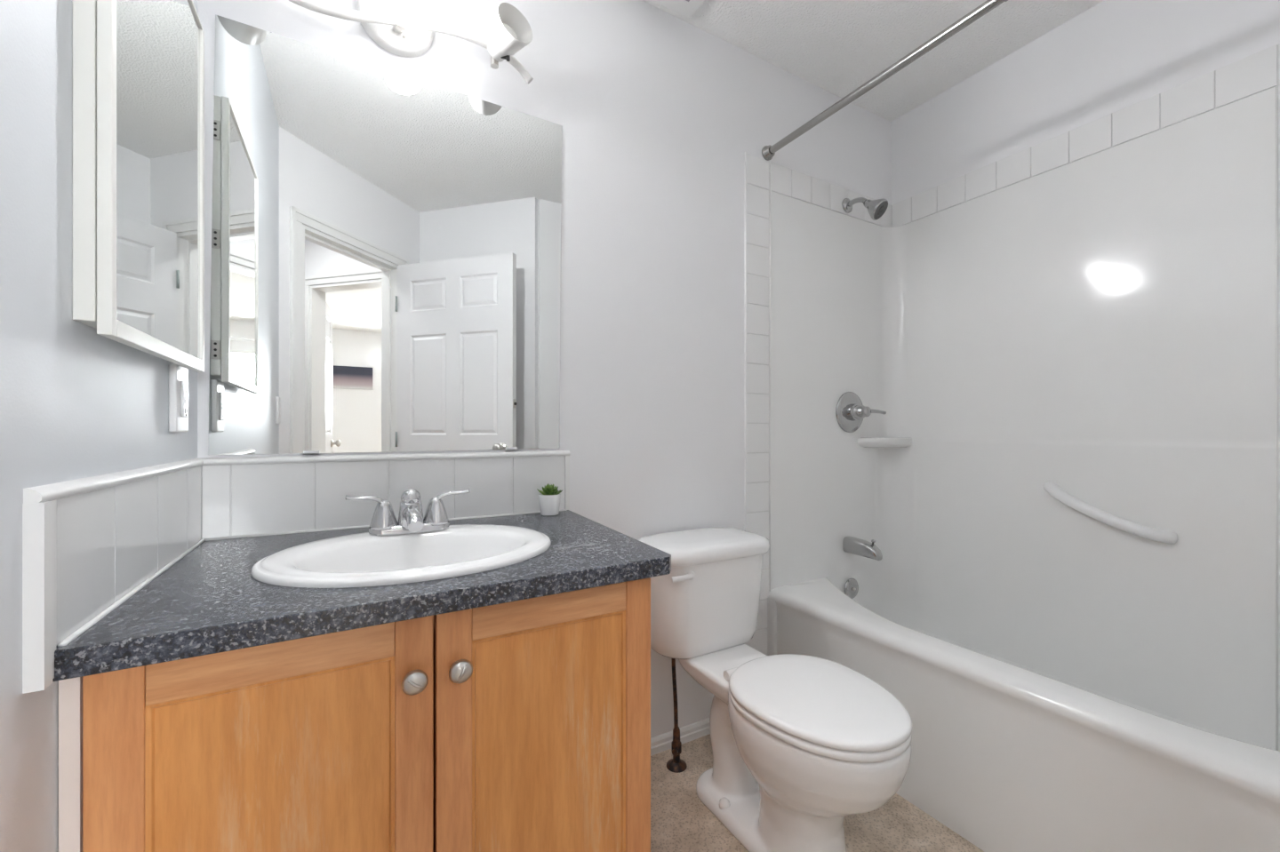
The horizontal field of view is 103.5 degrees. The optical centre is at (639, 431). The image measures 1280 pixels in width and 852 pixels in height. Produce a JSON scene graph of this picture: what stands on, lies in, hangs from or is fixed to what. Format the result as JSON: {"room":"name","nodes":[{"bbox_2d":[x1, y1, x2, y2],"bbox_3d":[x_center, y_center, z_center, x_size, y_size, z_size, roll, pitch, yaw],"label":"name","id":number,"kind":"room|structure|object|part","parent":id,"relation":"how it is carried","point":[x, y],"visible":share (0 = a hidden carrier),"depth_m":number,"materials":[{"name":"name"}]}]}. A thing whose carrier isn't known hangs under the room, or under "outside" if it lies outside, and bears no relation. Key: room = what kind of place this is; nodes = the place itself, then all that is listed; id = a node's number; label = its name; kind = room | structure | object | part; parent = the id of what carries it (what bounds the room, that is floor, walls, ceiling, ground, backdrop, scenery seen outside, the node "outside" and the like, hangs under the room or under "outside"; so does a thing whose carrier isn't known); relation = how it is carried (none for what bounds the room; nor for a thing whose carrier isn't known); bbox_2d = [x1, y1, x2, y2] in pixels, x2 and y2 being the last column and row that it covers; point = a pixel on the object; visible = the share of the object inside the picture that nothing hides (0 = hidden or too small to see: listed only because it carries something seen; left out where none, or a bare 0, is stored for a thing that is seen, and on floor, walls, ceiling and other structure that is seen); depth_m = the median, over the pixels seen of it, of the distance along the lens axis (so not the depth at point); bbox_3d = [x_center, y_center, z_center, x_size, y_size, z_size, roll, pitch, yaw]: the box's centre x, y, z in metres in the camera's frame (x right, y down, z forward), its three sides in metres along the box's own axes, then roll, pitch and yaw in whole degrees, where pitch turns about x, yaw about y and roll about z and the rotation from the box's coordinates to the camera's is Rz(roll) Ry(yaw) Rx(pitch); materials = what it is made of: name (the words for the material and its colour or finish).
{"room":"bathroom","nodes":[
{"label":"bathroom","id":0,"kind":"room"},
{"bbox_2d":[0,0,197,851],"bbox_3d":[-0.640,-0.170,0.443,0.100,2.440,1.415,0,0,-30],"label":"wall","id":1,"kind":"structure","parent":0,"point":[76,402],"depth_m":0.53,"materials":[{"name":"white paint"}]},
{"bbox_2d":[72,0,204,372],"bbox_3d":[-0.765,-0.452,0.797,0.034,0.672,0.447,0,0,-30],"label":"medicine cabinet","id":2,"kind":"object","parent":1,"relation":"attached to","point":[138,66],"visible":1,"depth_m":0.70,"materials":[{"name":"white paint"}]},
{"bbox_2d":[116,0,199,359],"bbox_3d":[-0.755,-0.460,0.800,0.006,0.643,0.415,0,0,-30],"label":"mirror glass","id":3,"kind":"object","parent":2,"relation":"attached to","point":[158,41],"depth_m":0.77,"materials":[{"name":"silver metal"}]},
{"bbox_2d":[168,363,188,432],"bbox_3d":[-0.859,-0.059,0.945,0.018,0.125,0.078,0,0,-30],"label":"electrical outlet","id":4,"kind":"object","parent":1,"relation":"attached to","point":[178,374],"visible":0.98,"depth_m":0.92,"materials":[{"name":"white plastic"}]},
{"bbox_2d":[180,380,188,417],"bbox_3d":[-0.855,-0.059,0.948,0.004,0.068,0.034,0,0,-30],"label":"receptacle","id":5,"kind":"object","parent":4,"relation":"attached to","point":[184,384],"depth_m":0.94,"materials":[{"name":"white plastic"}]},
{"bbox_2d":[197,0,891,738],"bbox_3d":[0.066,-0.170,1.720,2.595,2.440,0.100,0,0,-30],"label":"wall","id":6,"kind":"structure","parent":0,"point":[659,115],"depth_m":1.64,"materials":[{"name":"white paint"}]},
{"bbox_2d":[22,450,570,694],"bbox_3d":[-0.415,0.161,1.004,0.848,0.205,0.665,0,0,-30],"label":"backsplash","id":7,"kind":"structure","parent":6,"relation":"attached to","point":[88,542],"depth_m":1.02,"materials":[{"name":"white tile"}]},
{"bbox_2d":[208,14,561,455],"bbox_3d":[-0.580,-0.423,1.288,0.807,0.958,0.009,0,0,-30],"label":"wall mirror","id":8,"kind":"object","parent":6,"relation":"attached to","point":[386,276],"visible":1,"depth_m":1.24,"materials":[{"name":"grey mirror"}]},
{"bbox_2d":[288,0,533,84],"bbox_3d":[-0.587,-1.033,1.181,0.714,0.178,0.186,0,0,-30],"label":"vanity light","id":9,"kind":"object","parent":6,"relation":"attached to","point":[407,28],"visible":1,"depth_m":1.25,"materials":[{"name":"white metal"}]},
{"bbox_3d":[-0.592,-0.995,1.234,0.024,0.024,0.050,0,0,-30],"label":"stem","id":10,"kind":"part","parent":9,"relation":"part of","materials":[{"name":"white metal"}]},
{"bbox_3d":[-0.521,-0.996,1.165,0.073,0.074,0.078,0,0,-30],"label":"bulb","id":11,"kind":"part","parent":9,"relation":"part of","materials":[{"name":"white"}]},
{"bbox_3d":[-0.339,-1.009,1.290,0.053,0.053,0.042,0,0,-30],"label":"bulb","id":12,"kind":"part","parent":9,"relation":"part of","materials":[{"name":"white glass"}]},
{"bbox_2d":[650,718,710,756],"bbox_3d":[0.065,1.026,1.655,0.738,0.048,0.013,0,0,-30],"label":"baseboard","id":13,"kind":"structure","parent":6,"relation":"attached to","point":[661,743],"depth_m":1.70,"materials":[{"name":"white paint"}]},
{"bbox_2d":[761,0,1007,160],"bbox_3d":[0.854,-1.042,1.238,0.052,0.052,1.518,0,0,-30],"label":"shower rod","id":14,"kind":"object","parent":6,"relation":"attached to","point":[768,152],"visible":1,"depth_m":1.45,"materials":[{"name":"silver metal"}]},
{"bbox_2d":[744,43,1279,655],"bbox_3d":[1.133,0.017,1.398,0.863,2.067,1.520,0,0,-30],"label":"tile border","id":15,"kind":"structure","parent":6,"relation":"attached to","point":[1258,72],"depth_m":1.85,"materials":[{"name":"white tile"}]},
{"bbox_2d":[841,197,887,220],"bbox_3d":[0.919,-0.908,2.047,0.081,0.128,0.170,0,0,-33],"label":"showerhead","id":16,"kind":"object","parent":15,"relation":"attached to","point":[876,209],"visible":1,"depth_m":2.01,"materials":[{"name":"silver metal"}]},
{"bbox_3d":[0.892,-0.931,2.066,0.022,0.050,0.104,0,0,-30],"label":"arm","id":17,"kind":"part","parent":16,"relation":"part of","materials":[{"name":"silver metal"}]},
{"bbox_2d":[538,493,560,516],"bbox_3d":[-0.253,0.206,1.413,0.061,0.058,0.061,0,0,-30],"label":"pot","id":18,"kind":"object","parent":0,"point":[549,503],"depth_m":1.39,"materials":[{"name":"white ceramic"}]},
{"bbox_2d":[650,734,983,851],"bbox_3d":[1.291,1.100,-1.450,5.200,0.100,7.000,0,0,-30],"label":"floor","id":19,"kind":"structure","parent":0,"point":[680,822],"depth_m":1.34,"materials":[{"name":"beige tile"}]},
{"bbox_2d":[58,577,650,851],"bbox_3d":[-0.452,0.659,0.996,0.773,0.781,0.621,0,0,-30],"label":"vanity cabinet","id":20,"kind":"object","parent":19,"relation":"on","point":[523,725],"visible":0.91,"depth_m":0.73,"materials":[{"name":"brown wood"}]},
{"bbox_3d":[-0.475,0.613,0.672,0.372,0.675,0.020,0,0,-30],"label":"door","id":21,"kind":"part","parent":20,"relation":"part of","materials":[{"name":"brown wood"}]},
{"bbox_3d":[-0.475,0.301,0.673,0.267,0.052,0.019,0,0,-30],"label":"rail","id":22,"kind":"part","parent":20,"relation":"part of","materials":[{"name":"brown wood"}]},
{"bbox_3d":[-0.473,0.613,0.669,0.268,0.571,0.005,0,0,-30],"label":"panel","id":23,"kind":"part","parent":20,"relation":"part of","materials":[{"name":"brown wood"}]},
{"bbox_2d":[52,509,671,681],"bbox_3d":[-0.422,0.249,1.017,0.846,0.038,0.633,0,0,-30],"label":"countertop","id":24,"kind":"structure","parent":20,"relation":"on","point":[207,600],"depth_m":0.74,"materials":[{"name":"laminate"}]},
{"bbox_2d":[250,524,551,630],"bbox_3d":[-0.428,0.292,0.974,0.514,0.149,0.420,0,0,-30],"label":"sink","id":25,"kind":"object","parent":24,"relation":"in","point":[360,560],"visible":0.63,"depth_m":0.98,"materials":[{"name":"white ceramic"}]},
{"bbox_2d":[344,488,469,535],"bbox_3d":[-0.481,0.172,1.067,0.246,0.094,0.135,0,0,-30],"label":"faucet","id":26,"kind":"object","parent":24,"relation":"on","point":[384,522],"visible":1,"depth_m":1.07,"materials":[{"name":"silver metal"}]},
{"bbox_3d":[-0.570,0.150,1.054,0.078,0.037,0.018,0,0,-42],"label":"lever","id":27,"kind":"part","parent":26,"relation":"part of","materials":[{"name":"silver metal"}]},
{"bbox_3d":[-0.501,0.210,1.102,0.160,0.017,0.052,0,0,-30],"label":"plate","id":28,"kind":"part","parent":26,"relation":"part of","materials":[{"name":"silver metal"}]},
{"bbox_3d":[-0.480,0.179,1.065,0.053,0.061,0.132,0,0,-30],"label":"spout","id":29,"kind":"part","parent":26,"relation":"part of","materials":[{"name":"silver metal"}]},
{"bbox_3d":[-0.424,0.150,1.137,0.078,0.037,0.018,0,0,-18],"label":"lever","id":30,"kind":"part","parent":26,"relation":"part of","materials":[{"name":"silver metal"}]},
{"bbox_2d":[536,483,562,516],"bbox_3d":[-0.252,0.190,1.413,0.063,0.088,0.067,0,0,37],"label":"potted succulent","id":31,"kind":"object","parent":24,"relation":"on","point":[549,498],"visible":1,"depth_m":1.39,"materials":[{"name":"green plant"}]},
{"bbox_3d":[-0.326,0.362,0.731,0.035,0.035,0.029,0,0,-30],"label":"knob","id":32,"kind":"part","parent":20,"relation":"part of","materials":[{"name":"silver metal"}]},
{"bbox_3d":[-0.271,0.361,0.762,0.035,0.035,0.029,0,0,-30],"label":"knob","id":33,"kind":"part","parent":20,"relation":"part of","materials":[{"name":"silver metal"}]},
{"bbox_3d":[-0.147,0.613,0.860,0.376,0.675,0.020,0,0,-30],"label":"door","id":34,"kind":"part","parent":20,"relation":"part of","materials":[{"name":"brown wood"}]},
{"bbox_3d":[-0.147,0.301,0.861,0.272,0.052,0.019,0,0,-30],"label":"rail","id":35,"kind":"part","parent":20,"relation":"part of","materials":[{"name":"brown wood"}]},
{"bbox_3d":[-0.145,0.613,0.857,0.273,0.571,0.005,0,0,-30],"label":"panel","id":36,"kind":"part","parent":20,"relation":"part of","materials":[{"name":"brown wood"}]},
{"bbox_2d":[666,658,687,773],"bbox_3d":[0.115,0.855,1.581,0.064,0.390,0.064,0,0,-30],"label":"water supply line","id":37,"kind":"object","parent":19,"relation":"on","point":[676,765],"visible":0.89,"depth_m":1.57,"materials":[{"name":"black metal"}]},
{"bbox_2d":[638,527,911,851],"bbox_3d":[0.335,0.693,1.351,0.422,0.717,0.772,0,0,-30],"label":"toilet","id":38,"kind":"object","parent":19,"relation":"on","point":[801,745],"visible":0.98,"depth_m":1.23,"materials":[{"name":"white glazed porcelain"}]},
{"bbox_3d":[0.122,0.410,1.417,0.080,0.026,0.022,0,0,-30],"label":"flush lever","id":39,"kind":"part","parent":38,"relation":"part of","materials":[{"name":"white plastic"}]},
{"bbox_3d":[0.202,0.358,1.583,0.422,0.048,0.237,0,0,-30],"label":"tank lid","id":40,"kind":"part","parent":38,"relation":"part of","materials":[{"name":"white ceramic"}]},
{"bbox_3d":[0.198,0.527,1.590,0.396,0.290,0.220,0,0,-30],"label":"tank","id":41,"kind":"part","parent":38,"relation":"part of","materials":[{"name":"white ceramic"}]},
{"bbox_3d":[0.353,0.855,1.308,0.350,0.393,0.679,0,0,-30],"label":"bowl","id":42,"kind":"part","parent":38,"relation":"part of","materials":[{"name":"white ceramic"}]},
{"bbox_3d":[0.416,0.623,1.193,0.356,0.022,0.416,0,0,-30],"label":"lid","id":43,"kind":"part","parent":38,"relation":"part of","materials":[{"name":"white plastic"}]},
{"bbox_3d":[0.417,0.647,1.192,0.354,0.018,0.412,0,0,-30],"label":"seat","id":44,"kind":"part","parent":38,"relation":"part of","materials":[{"name":"white plastic"}]},
{"bbox_2d":[767,577,1279,851],"bbox_3d":[1.179,0.822,1.424,0.755,0.456,1.516,0,0,-30],"label":"bathtub","id":45,"kind":"object","parent":19,"relation":"on","point":[1008,756],"visible":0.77,"depth_m":1.17,"materials":[{"name":"white ceramic"}]},
{"bbox_3d":[0.884,0.658,2.103,0.086,0.086,0.014,0,0,-30],"label":"overflow plate","id":46,"kind":"part","parent":45,"relation":"part of","materials":[{"name":"silver metal"}]},
{"bbox_2d":[642,0,1103,122],"bbox_3d":[1.291,-1.440,-1.450,5.200,0.100,7.000,0,0,-30],"label":"ceiling","id":47,"kind":"structure","parent":0,"point":[836,46],"depth_m":1.77,"materials":[{"name":"white paint"}]},
{"bbox_2d":[651,0,704,18],"bbox_3d":[0.117,-1.375,1.505,0.252,0.028,0.252,0,0,-30],"label":"exhaust fan","id":48,"kind":"object","parent":47,"relation":"attached to","point":[685,8],"visible":1,"depth_m":1.62,"materials":[{"name":"white paint"}]},
{"bbox_2d":[891,0,1279,205],"bbox_3d":[1.576,-0.170,1.594,0.100,2.440,1.620,0,0,-30],"label":"wall","id":49,"kind":"structure","parent":0,"point":[1113,56],"depth_m":1.70,"materials":[{"name":"white paint"}]},
{"bbox_2d":[771,84,1279,751],"bbox_3d":[1.185,0.003,1.428,0.732,1.814,1.520,0,0,-30],"label":"tub surround","id":50,"kind":"object","parent":49,"relation":"attached to","point":[1103,327],"visible":0.95,"depth_m":1.71,"materials":[{"name":"white plastic"}]},
{"bbox_2d":[835,392,886,432],"bbox_3d":[0.909,-0.078,2.072,0.179,0.172,0.107,0,0,-30],"label":"shower valve","id":51,"kind":"object","parent":50,"relation":"attached to","point":[850,411],"visible":1,"depth_m":2.08,"materials":[{"name":"silver metal"}]},
{"bbox_3d":[0.964,-0.078,2.067,0.090,0.022,0.022,0,0,-16],"label":"lever","id":52,"kind":"part","parent":51,"relation":"part of","materials":[{"name":"silver metal"}]},
{"bbox_2d":[842,536,882,560],"bbox_3d":[0.903,0.470,2.044,0.060,0.077,0.146,0,0,-30],"label":"tub spout","id":53,"kind":"object","parent":50,"relation":"attached to","point":[851,545],"visible":1,"depth_m":2.02,"materials":[{"name":"silver metal"}]},
{"bbox_2d":[857,437,912,447],"bbox_3d":[1.050,0.050,2.162,0.235,0.044,0.098,0,0,-30],"label":"corner shelf","id":54,"kind":"object","parent":50,"relation":"attached to","point":[862,442],"depth_m":2.13,"materials":[{"name":"white plastic"}]},
{"bbox_2d":[1043,481,1177,543],"bbox_3d":[1.480,0.254,1.611,0.066,0.159,0.329,0,0,-30],"label":"grab bar","id":55,"kind":"object","parent":50,"relation":"attached to","point":[1164,536],"visible":1,"depth_m":1.58,"materials":[{"name":"white plastic"}]}
]}

